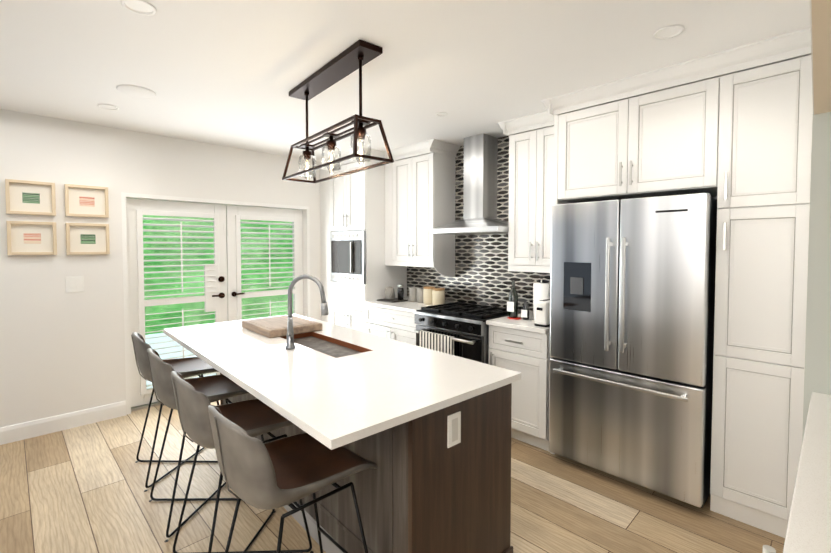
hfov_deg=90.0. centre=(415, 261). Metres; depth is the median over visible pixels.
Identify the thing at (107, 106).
recessed light
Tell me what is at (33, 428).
baseboard
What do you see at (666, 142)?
upper cabinet
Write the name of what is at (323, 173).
tall cabinet
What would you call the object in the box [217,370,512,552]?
kitchen island
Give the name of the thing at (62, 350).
wall
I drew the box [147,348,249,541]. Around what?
stool
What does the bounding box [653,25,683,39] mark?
recessed light
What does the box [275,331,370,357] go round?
sink
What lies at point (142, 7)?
recessed light
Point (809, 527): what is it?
countertop
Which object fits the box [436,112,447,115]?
recessed light
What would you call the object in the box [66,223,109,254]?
picture frame
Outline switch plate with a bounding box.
[65,276,83,291]
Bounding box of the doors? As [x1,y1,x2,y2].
[121,192,309,414]
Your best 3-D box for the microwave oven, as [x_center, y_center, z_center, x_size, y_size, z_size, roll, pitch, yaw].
[-0.785,-0.052,4.679,0.069,0.575,0.650,-2,3,-45]
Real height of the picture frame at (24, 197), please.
0.260 m
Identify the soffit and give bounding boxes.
[810,0,830,114]
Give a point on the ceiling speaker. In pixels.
(136, 91)
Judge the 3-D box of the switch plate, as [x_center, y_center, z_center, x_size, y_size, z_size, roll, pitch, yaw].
[-2.827,0.188,3.448,0.120,0.130,0.009,-2,3,-45]
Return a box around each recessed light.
[97,104,118,109]
[121,0,156,15]
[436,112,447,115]
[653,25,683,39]
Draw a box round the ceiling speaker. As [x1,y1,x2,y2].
[116,85,155,97]
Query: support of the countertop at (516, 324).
on the base cabinet at (527, 353)
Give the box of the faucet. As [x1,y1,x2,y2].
[285,274,328,349]
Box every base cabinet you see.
[364,307,417,344]
[486,323,554,453]
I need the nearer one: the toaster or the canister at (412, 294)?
the toaster
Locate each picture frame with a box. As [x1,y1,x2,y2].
[5,179,55,215]
[6,221,56,254]
[64,184,108,217]
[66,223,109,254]
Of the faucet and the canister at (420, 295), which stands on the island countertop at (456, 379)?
the faucet
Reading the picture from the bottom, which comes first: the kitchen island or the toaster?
the kitchen island
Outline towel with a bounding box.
[419,330,453,354]
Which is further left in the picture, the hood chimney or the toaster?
the hood chimney
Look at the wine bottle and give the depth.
3.37 m
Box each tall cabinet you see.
[320,168,327,321]
[328,148,407,331]
[710,51,812,537]
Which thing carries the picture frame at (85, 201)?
attached to the wall at (62, 350)
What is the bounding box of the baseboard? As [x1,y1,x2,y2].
[0,401,125,444]
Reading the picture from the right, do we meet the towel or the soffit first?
the soffit
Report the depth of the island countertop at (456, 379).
2.01 m
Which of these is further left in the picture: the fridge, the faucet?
the faucet
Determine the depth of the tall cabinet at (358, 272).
4.61 m
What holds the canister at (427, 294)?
on the countertop at (408, 305)
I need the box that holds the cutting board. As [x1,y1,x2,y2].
[242,315,321,337]
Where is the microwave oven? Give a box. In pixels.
[330,231,365,283]
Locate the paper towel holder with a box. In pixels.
[531,276,549,320]
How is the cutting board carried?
on the island countertop at (456, 379)
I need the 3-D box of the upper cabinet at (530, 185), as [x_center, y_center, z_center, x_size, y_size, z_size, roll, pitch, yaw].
[1.084,-0.562,3.425,0.348,1.190,0.513,-2,3,-45]
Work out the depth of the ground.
6.31 m
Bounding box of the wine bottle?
[507,281,520,318]
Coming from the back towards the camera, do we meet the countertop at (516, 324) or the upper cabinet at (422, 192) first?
the upper cabinet at (422, 192)
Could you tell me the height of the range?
0.950 m
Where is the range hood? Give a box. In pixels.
[430,133,507,234]
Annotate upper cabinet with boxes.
[384,139,459,262]
[504,107,567,266]
[556,71,723,202]
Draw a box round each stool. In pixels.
[131,332,218,491]
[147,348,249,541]
[171,371,313,552]
[208,405,376,552]
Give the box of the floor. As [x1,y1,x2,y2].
[0,400,784,552]
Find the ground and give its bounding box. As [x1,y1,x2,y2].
[145,333,215,388]
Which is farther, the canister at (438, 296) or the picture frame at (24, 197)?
the canister at (438, 296)
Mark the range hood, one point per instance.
(484, 157)
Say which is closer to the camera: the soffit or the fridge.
the soffit
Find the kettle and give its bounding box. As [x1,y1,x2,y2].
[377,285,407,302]
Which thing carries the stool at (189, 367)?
on the floor
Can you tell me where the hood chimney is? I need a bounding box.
[460,133,499,222]
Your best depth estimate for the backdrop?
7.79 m
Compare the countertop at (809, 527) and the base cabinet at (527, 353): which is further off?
the base cabinet at (527, 353)
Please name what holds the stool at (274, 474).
on the floor
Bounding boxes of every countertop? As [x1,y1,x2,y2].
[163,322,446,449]
[235,314,520,405]
[364,295,447,314]
[486,311,549,334]
[762,392,830,552]
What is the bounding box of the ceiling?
[0,0,810,164]
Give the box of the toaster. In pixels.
[534,299,549,326]
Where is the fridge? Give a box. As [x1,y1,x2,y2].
[549,193,716,507]
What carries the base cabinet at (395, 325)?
on the floor
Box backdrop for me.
[143,215,292,334]
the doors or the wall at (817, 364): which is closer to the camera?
the wall at (817, 364)
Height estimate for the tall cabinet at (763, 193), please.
2.437 m
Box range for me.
[414,302,520,363]
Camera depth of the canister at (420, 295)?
4.34 m
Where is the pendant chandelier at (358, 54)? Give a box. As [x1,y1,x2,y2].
[282,39,393,182]
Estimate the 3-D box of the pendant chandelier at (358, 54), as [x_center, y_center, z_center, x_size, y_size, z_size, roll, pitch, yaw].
[-0.501,-0.822,2.469,0.241,0.604,0.937,-2,3,-39]
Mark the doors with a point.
(222, 296)
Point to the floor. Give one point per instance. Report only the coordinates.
(80, 489)
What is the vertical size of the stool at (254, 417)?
0.938 m
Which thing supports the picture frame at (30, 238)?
attached to the wall at (62, 350)
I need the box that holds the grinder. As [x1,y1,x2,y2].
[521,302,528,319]
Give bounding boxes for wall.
[0,109,341,426]
[801,101,830,447]
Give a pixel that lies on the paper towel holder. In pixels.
(541, 290)
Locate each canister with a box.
[409,287,418,301]
[417,287,422,302]
[423,286,434,303]
[432,288,444,304]
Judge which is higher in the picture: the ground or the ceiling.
the ceiling
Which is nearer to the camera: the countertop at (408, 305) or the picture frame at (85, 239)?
the picture frame at (85, 239)

